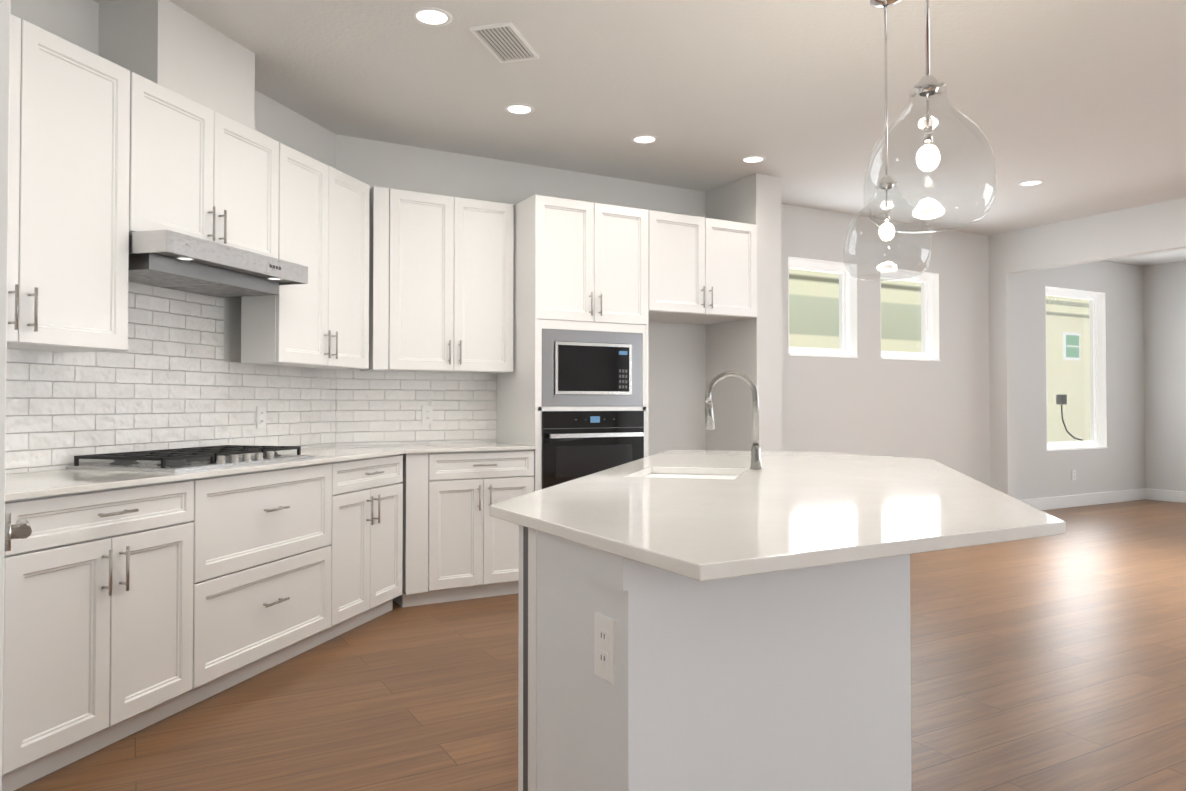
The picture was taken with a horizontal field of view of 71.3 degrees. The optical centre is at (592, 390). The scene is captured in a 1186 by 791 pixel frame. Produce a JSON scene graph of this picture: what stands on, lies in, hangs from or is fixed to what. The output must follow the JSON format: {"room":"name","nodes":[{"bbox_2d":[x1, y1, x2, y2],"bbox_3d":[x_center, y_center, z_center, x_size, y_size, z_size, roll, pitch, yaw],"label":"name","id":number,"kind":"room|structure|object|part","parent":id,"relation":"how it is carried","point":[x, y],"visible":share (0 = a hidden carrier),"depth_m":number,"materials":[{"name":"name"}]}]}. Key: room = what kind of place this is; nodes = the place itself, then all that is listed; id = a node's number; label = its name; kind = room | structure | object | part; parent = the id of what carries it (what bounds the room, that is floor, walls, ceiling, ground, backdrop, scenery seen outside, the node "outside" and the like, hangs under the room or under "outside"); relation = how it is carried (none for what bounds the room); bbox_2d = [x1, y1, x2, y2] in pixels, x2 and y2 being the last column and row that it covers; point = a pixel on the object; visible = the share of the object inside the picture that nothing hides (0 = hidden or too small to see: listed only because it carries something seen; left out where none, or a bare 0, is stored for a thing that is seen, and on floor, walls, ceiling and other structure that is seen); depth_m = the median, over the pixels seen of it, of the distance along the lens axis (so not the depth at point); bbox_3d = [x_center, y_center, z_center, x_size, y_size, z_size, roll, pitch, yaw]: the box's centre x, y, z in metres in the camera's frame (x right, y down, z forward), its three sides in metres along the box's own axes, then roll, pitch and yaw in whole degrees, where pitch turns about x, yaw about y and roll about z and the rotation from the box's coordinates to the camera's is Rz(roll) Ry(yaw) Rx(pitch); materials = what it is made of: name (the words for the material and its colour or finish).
{"room":"kitchen","nodes":[
{"label":"kitchen","id":0,"kind":"room"},
{"bbox_2d":[11,0,335,473],"bbox_3d":[-2.287,-0.206,3.009,3.451,2.860,3.451,1,-1,-29],"label":"wall","id":1,"kind":"structure","parent":0,"point":[168,44],"depth_m":3.55,"materials":[{"name":"white paint"}]},
{"bbox_2d":[0,0,10,790],"bbox_3d":[-1.341,-0.010,1.848,0.040,2.420,0.810,1,-1,-36],"label":"entry door","id":2,"kind":"structure","parent":1,"relation":"in","point":[5,12],"depth_m":1.53,"materials":[{"name":"white"}]},
{"bbox_2d":[5,513,31,550],"bbox_3d":[-1.167,0.272,1.602,0.127,0.072,0.156,1,-1,-36],"label":"door lever","id":3,"kind":"object","parent":2,"relation":"attached to","point":[20,529],"visible":0.92,"depth_m":1.58,"materials":[{"name":"silver metal"}]},
{"bbox_2d":[7,14,14,341],"bbox_3d":[-2.003,-0.713,2.571,0.332,1.096,0.332,1,-1,-29],"label":"upper cabinet","id":4,"kind":"object","parent":1,"relation":"attached to","point":[12,23],"depth_m":2.75,"materials":[{"name":"white wood"}]},
{"bbox_2d":[7,16,130,351],"bbox_3d":[-2.095,-0.708,2.833,0.856,1.100,0.857,1,-1,-29],"label":"upper cabinet","id":5,"kind":"object","parent":1,"relation":"attached to","point":[106,156],"depth_m":2.98,"materials":[{"name":"white wood"}]},
{"bbox_2d":[127,71,134,350],"bbox_3d":[-1.881,-0.706,3.009,0.332,1.096,0.332,1,-1,-29],"label":"upper cabinet","id":6,"kind":"object","parent":1,"relation":"attached to","point":[132,73],"depth_m":3.24,"materials":[{"name":"white wood"}]},
{"bbox_2d":[5,282,335,473],"bbox_3d":[-2.160,-0.160,3.168,0.008,0.946,4.107,0,-1,16],"label":"backsplash","id":7,"kind":"structure","parent":1,"relation":"attached to","point":[170,378],"depth_m":3.77,"materials":[{"name":"tile"}]},
{"bbox_2d":[135,73,222,241],"bbox_3d":[-1.756,-0.934,3.455,0.332,0.626,0.332,1,-1,-29],"label":"upper cabinet","id":8,"kind":"object","parent":1,"relation":"attached to","point":[179,139],"depth_m":3.48,"materials":[{"name":"white wood"}]},
{"bbox_2d":[128,229,307,297],"bbox_3d":[-1.754,-0.541,3.684,0.492,0.142,0.905,0,-1,16],"label":"range hood","id":9,"kind":"object","parent":1,"relation":"attached to","point":[169,259],"visible":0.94,"depth_m":3.54,"materials":[{"name":"silver metal"}]},
{"bbox_2d":[216,115,302,261],"bbox_3d":[-1.848,-0.929,3.717,0.857,0.630,0.856,1,-1,-29],"label":"upper cabinet","id":10,"kind":"object","parent":1,"relation":"attached to","point":[263,175],"depth_m":3.99,"materials":[{"name":"white wood"}]},
{"bbox_2d":[256,407,265,427],"bbox_3d":[-1.788,0.147,4.457,0.008,0.115,0.072,0,-1,16],"label":"electrical outlet plate","id":11,"kind":"object","parent":1,"relation":"attached to","point":[261,411],"depth_m":4.45,"materials":[{"name":"white plastic"}]},
{"bbox_2d":[271,154,342,365],"bbox_3d":[-1.513,-0.685,4.315,0.309,1.096,0.309,1,-1,-29],"label":"upper cabinet","id":12,"kind":"object","parent":1,"relation":"attached to","point":[307,319],"depth_m":4.43,"materials":[{"name":"white wood"}]},
{"bbox_2d":[241,173,398,370],"bbox_3d":[-1.561,-0.681,4.547,0.739,1.100,0.739,1,-1,-29],"label":"upper cabinet","id":13,"kind":"object","parent":1,"relation":"attached to","point":[370,216],"depth_m":4.87,"materials":[{"name":"white wood"}]},
{"bbox_2d":[14,499,1185,790],"bbox_3d":[3.368,1.280,3.332,13.500,0.100,9.720,1,-1,-29],"label":"floor","id":14,"kind":"structure","parent":0,"point":[1050,663],"depth_m":3.34,"materials":[{"name":"brown wood"}]},
{"bbox_2d":[2,551,5,790],"bbox_3d":[-2.124,0.765,2.129,0.969,0.891,0.970,1,-1,-29],"label":"base cabinet","id":15,"kind":"object","parent":14,"relation":"on","point":[4,647],"depth_m":2.42,"materials":[{"name":"white wood"}]},
{"bbox_2d":[6,514,209,790],"bbox_3d":[-1.918,0.777,2.861,0.969,0.891,0.968,1,-1,-29],"label":"base cabinet","id":16,"kind":"object","parent":14,"relation":"on","point":[135,601],"depth_m":2.74,"materials":[{"name":"white wood"}]},
{"bbox_2d":[5,442,535,524],"bbox_3d":[-1.481,0.330,3.560,3.480,0.022,2.862,1,-1,-29],"label":"countertop","id":17,"kind":"structure","parent":16,"relation":"on","point":[338,475],"depth_m":3.73,"materials":[{"name":"white stone"}]},
{"bbox_2d":[66,445,316,471],"bbox_3d":[-1.726,0.294,3.663,0.530,0.052,0.910,0,-1,16],"label":"cooktop","id":18,"kind":"object","parent":17,"relation":"in","point":[181,459],"visible":1,"depth_m":3.45,"materials":[{"name":"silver metal"}]},
{"bbox_2d":[210,570,369,696],"bbox_3d":[-1.405,0.991,3.582,0.654,0.485,0.653,1,-1,-29],"label":"base cabinet","id":19,"kind":"object","parent":14,"relation":"on","point":[255,627],"depth_m":3.63,"materials":[{"name":"white wood"}]},
{"bbox_2d":[210,502,369,585],"bbox_3d":[-1.405,0.547,3.589,0.654,0.392,0.653,1,-1,-29],"label":"base cabinet","id":20,"kind":"object","parent":14,"relation":"on","point":[295,541],"depth_m":3.71,"materials":[{"name":"white wood"}]},
{"bbox_2d":[370,498,433,619],"bbox_3d":[-1.322,0.801,4.401,0.706,0.891,0.706,1,-1,-29],"label":"base cabinet","id":21,"kind":"object","parent":14,"relation":"on","point":[401,533],"depth_m":4.69,"materials":[{"name":"white wood"}]},
{"bbox_2d":[434,494,524,602],"bbox_3d":[-0.808,0.814,5.216,0.678,0.891,0.619,1,-1,-29],"label":"base cabinet","id":22,"kind":"object","parent":14,"relation":"on","point":[476,553],"depth_m":4.92,"materials":[{"name":"white wood"}]},
{"bbox_2d":[497,194,648,491],"bbox_3d":[-0.129,0.025,5.576,0.838,2.480,0.677,1,-1,-29],"label":"tall cabinet","id":23,"kind":"object","parent":14,"relation":"on","point":[573,395],"visible":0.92,"depth_m":5.32,"materials":[{"name":"white painted wood"},{"name":"brushed nickel"}]},
{"bbox_2d":[542,329,642,405],"bbox_3d":[-0.098,-0.136,5.523,0.744,0.486,0.447,1,-1,-29],"label":"microwave","id":24,"kind":"object","parent":23,"relation":"in","point":[581,367],"depth_m":5.32,"materials":[{"name":"grey metal"}]},
{"bbox_2d":[542,411,643,488],"bbox_3d":[-0.085,0.380,5.492,0.744,0.484,0.498,1,-1,-29],"label":"oven","id":25,"kind":"object","parent":23,"relation":"in","point":[575,444],"depth_m":5.28,"materials":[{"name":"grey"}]},
{"bbox_2d":[518,526,910,790],"bbox_3d":[0.528,0.783,3.039,2.248,0.885,2.081,1,-1,-29],"label":"kitchen island","id":26,"kind":"object","parent":14,"relation":"on","point":[706,620],"depth_m":1.78,"materials":[{"name":"wood"}]},
{"bbox_2d":[594,612,615,683],"bbox_3d":[0.023,0.518,1.664,0.008,0.125,0.075,1,-1,-29],"label":"outlet","id":27,"kind":"object","parent":26,"relation":"attached to","point":[604,622],"depth_m":1.66,"materials":[{"name":"white plastic"}]},
{"bbox_2d":[490,450,1065,585],"bbox_3d":[0.575,0.327,3.167,2.482,0.028,2.784,1,-1,-29],"label":"island countertop","id":28,"kind":"structure","parent":26,"relation":"on","point":[814,510],"depth_m":1.97,"materials":[{"name":"white stone"}]},
{"bbox_2d":[602,466,769,481],"bbox_3d":[0.365,0.442,3.141,0.643,0.226,0.643,1,-1,-29],"label":"sink","id":29,"kind":"object","parent":28,"relation":"in","point":[688,473],"depth_m":3.29,"materials":[{"name":"white ceramic"}]},
{"bbox_2d":[705,371,762,469],"bbox_3d":[0.568,0.118,3.280,0.224,0.392,0.131,1,-1,-29],"label":"faucet","id":30,"kind":"object","parent":28,"relation":"on","point":[755,447],"visible":1,"depth_m":3.27,"materials":[{"name":"grey metal"}]},
{"bbox_2d":[93,0,1185,266],"bbox_3d":[3.368,-1.680,3.379,13.500,0.100,9.720,1,-1,-29],"label":"ceiling","id":31,"kind":"structure","parent":0,"point":[1077,108],"depth_m":4.45,"materials":[{"name":"white paint"}]},
{"bbox_2d":[411,7,451,26],"bbox_3d":[-0.701,-1.623,3.596,0.176,0.006,0.176,1,-1,-29],"label":"recessed light","id":32,"kind":"object","parent":31,"relation":"in","point":[432,16],"visible":1,"depth_m":3.59,"materials":[{"name":"white plastic"}]},
{"bbox_2d":[469,21,539,62],"bbox_3d":[-0.407,-1.615,3.851,0.200,0.014,0.380,0,-1,16],"label":"ceiling vent","id":33,"kind":"object","parent":31,"relation":"in","point":[504,42],"visible":1,"depth_m":3.83,"materials":[{"name":"white metal"}]},
{"bbox_2d":[504,103,534,114],"bbox_3d":[-0.420,-1.605,4.723,0.176,0.006,0.176,1,-1,-29],"label":"recessed light","id":34,"kind":"object","parent":31,"relation":"in","point":[519,109],"visible":1,"depth_m":4.72,"materials":[{"name":"white"}]},
{"bbox_2d":[631,135,657,143],"bbox_3d":[0.328,-1.597,5.263,0.176,0.006,0.176,1,-1,-29],"label":"recessed light","id":35,"kind":"object","parent":31,"relation":"in","point":[643,139],"visible":1,"depth_m":5.26,"materials":[{"name":"white plastic"}]},
{"bbox_2d":[740,155,765,162],"bbox_3d":[1.105,-1.590,5.697,0.176,0.006,0.176,1,-1,-29],"label":"recessed light","id":36,"kind":"object","parent":31,"relation":"in","point":[753,159],"visible":1,"depth_m":5.69,"materials":[{"name":"white plastic"}]},
{"bbox_2d":[843,0,931,280],"bbox_3d":[1.209,-1.044,3.405,0.345,1.169,0.345,1,-1,-29],"label":"pendant light","id":37,"kind":"object","parent":31,"relation":"hanging from","point":[887,235],"visible":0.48,"depth_m":3.40,"materials":[{"name":"clear glass"}]},
{"bbox_3d":[1.209,-0.652,3.399,0.062,0.071,0.062,1,-1,-29],"label":"bulb","id":38,"kind":"part","parent":37,"relation":"part of","materials":[{"name":"white glass"}]},
{"bbox_3d":[1.209,-0.652,3.399,0.345,0.385,0.345,1,-1,-29],"label":"lamp shade","id":39,"kind":"part","parent":37,"relation":"part of","materials":[{"name":"clear glass"}]},
{"bbox_2d":[863,0,996,232],"bbox_3d":[0.936,-1.051,2.315,0.345,1.189,0.345,1,-1,-29],"label":"pendant light","id":40,"kind":"object","parent":31,"relation":"hanging from","point":[928,154],"visible":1,"depth_m":2.31,"materials":[{"name":"clear glass"}]},
{"bbox_3d":[0.936,-0.649,2.309,0.062,0.071,0.062,1,-1,-29],"label":"bulb","id":41,"kind":"part","parent":40,"relation":"part of","materials":[{"name":"white glass"}]},
{"bbox_3d":[0.936,-0.649,2.309,0.345,0.385,0.345,1,-1,-29],"label":"lamp shade","id":42,"kind":"part","parent":40,"relation":"part of","materials":[{"name":"clear glass"}]},
{"bbox_2d":[1018,180,1043,185],"bbox_3d":[3.344,-1.580,6.307,0.176,0.006,0.176,1,-1,-29],"label":"recessed light","id":43,"kind":"object","parent":31,"relation":"in","point":[1030,182],"visible":1,"depth_m":6.30,"materials":[{"name":"white plastic"}]},
{"bbox_2d":[336,134,991,486],"bbox_3d":[1.046,-0.147,6.725,6.570,2.860,0.150,1,-1,-29],"label":"wall","id":44,"kind":"structure","parent":0,"point":[972,402],"depth_m":7.25,"materials":[{"name":"white paint"}]},
{"bbox_2d":[335,369,496,445],"bbox_3d":[-1.133,0.110,5.407,1.076,0.476,0.008,1,-1,-29],"label":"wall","id":45,"kind":"structure","parent":44,"relation":"attached to","point":[376,407],"depth_m":5.38,"materials":[{"name":"tile"}]},
{"bbox_2d":[422,406,432,423],"bbox_3d":[-1.087,0.163,5.423,0.072,0.115,0.008,1,-1,-29],"label":"electrical outlet plate","id":46,"kind":"object","parent":44,"relation":"attached to","point":[427,414],"depth_m":5.42,"materials":[{"name":"white plastic"}]},
{"bbox_2d":[371,190,513,373],"bbox_3d":[-0.952,-0.669,5.331,0.821,1.100,0.319,1,-1,-29],"label":"upper cabinet","id":47,"kind":"object","parent":44,"relation":"attached to","point":[456,253],"depth_m":5.20,"materials":[{"name":"white wood"}]},
{"bbox_2d":[648,210,756,324],"bbox_3d":[0.644,-0.868,6.036,0.944,0.680,0.656,1,-1,-29],"label":"upper cabinet","id":48,"kind":"object","parent":44,"relation":"attached to","point":[702,270],"visible":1,"depth_m":5.78,"materials":[{"name":"white wood"}]},
{"bbox_2d":[788,256,857,357],"bbox_3d":[1.975,-0.709,7.245,0.810,0.840,0.159,1,-1,-29],"label":"window","id":49,"kind":"structure","parent":44,"relation":"in","point":[847,324],"depth_m":7.41,"materials":[{"name":"white plastic"}]},
{"bbox_2d":[880,267,939,360],"bbox_3d":[2.939,-0.700,7.785,0.800,0.840,0.159,1,-1,-29],"label":"window","id":50,"kind":"structure","parent":44,"relation":"in","point":[929,299],"depth_m":7.95,"materials":[{"name":"white plastic"}]},
{"bbox_2d":[704,173,787,450],"bbox_3d":[1.152,-0.153,6.343,0.240,2.860,0.600,1,-1,-29],"label":"wall","id":51,"kind":"structure","parent":0,"point":[753,347],"depth_m":6.13,"materials":[{"name":"white paint"}]},
{"bbox_2d":[988,197,1185,499],"bbox_3d":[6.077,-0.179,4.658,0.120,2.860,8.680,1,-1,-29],"label":"wall","id":52,"kind":"structure","parent":0,"point":[1145,307],"depth_m":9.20,"materials":[{"name":"white paint"}]},
{"bbox_2d":[1072,470,1075,479],"bbox_3d":[5.470,0.965,9.399,0.072,0.115,0.008,1,-1,-29],"label":"electrical outlet plate","id":53,"kind":"object","parent":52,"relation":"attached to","point":[1073,471],"depth_m":9.39,"materials":[{"name":"white plastic"}]},
{"bbox_2d":[1045,286,1107,450],"bbox_3d":[5.510,-0.238,9.520,1.170,1.830,0.159,1,-1,-29],"label":"nook window","id":54,"kind":"structure","parent":52,"relation":"in","point":[1097,380],"depth_m":9.77,"materials":[{"name":"white plastic"}]},
{"bbox_2d":[1020,488,1146,509],"bbox_3d":[5.360,1.257,9.325,3.220,0.135,0.020,1,-1,-29],"label":"baseboard","id":55,"kind":"structure","parent":52,"relation":"attached to","point":[1057,502],"depth_m":9.49,"materials":[{"name":"white wood"}]},
{"bbox_2d":[1147,488,1185,502],"bbox_3d":[7.998,1.235,7.939,0.016,0.135,5.020,1,-1,-29],"label":"baseboard","id":56,"kind":"structure","parent":52,"relation":"attached to","point":[1152,494],"depth_m":9.91,"materials":[{"name":"white wood"}]},
{"label":"outside","id":57,"kind":"structure","parent":0,"visible":0},
{"bbox_2d":[789,269,921,351],"bbox_3d":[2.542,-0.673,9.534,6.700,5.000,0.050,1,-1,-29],"label":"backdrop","id":58,"kind":"structure","parent":57,"point":[816,329],"depth_m":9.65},
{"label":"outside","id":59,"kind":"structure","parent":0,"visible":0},
{"bbox_2d":[1046,296,1090,441],"bbox_3d":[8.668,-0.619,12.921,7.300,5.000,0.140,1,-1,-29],"label":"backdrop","id":60,"kind":"structure","parent":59,"point":[1066,396],"depth_m":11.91,"materials":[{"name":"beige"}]}
]}

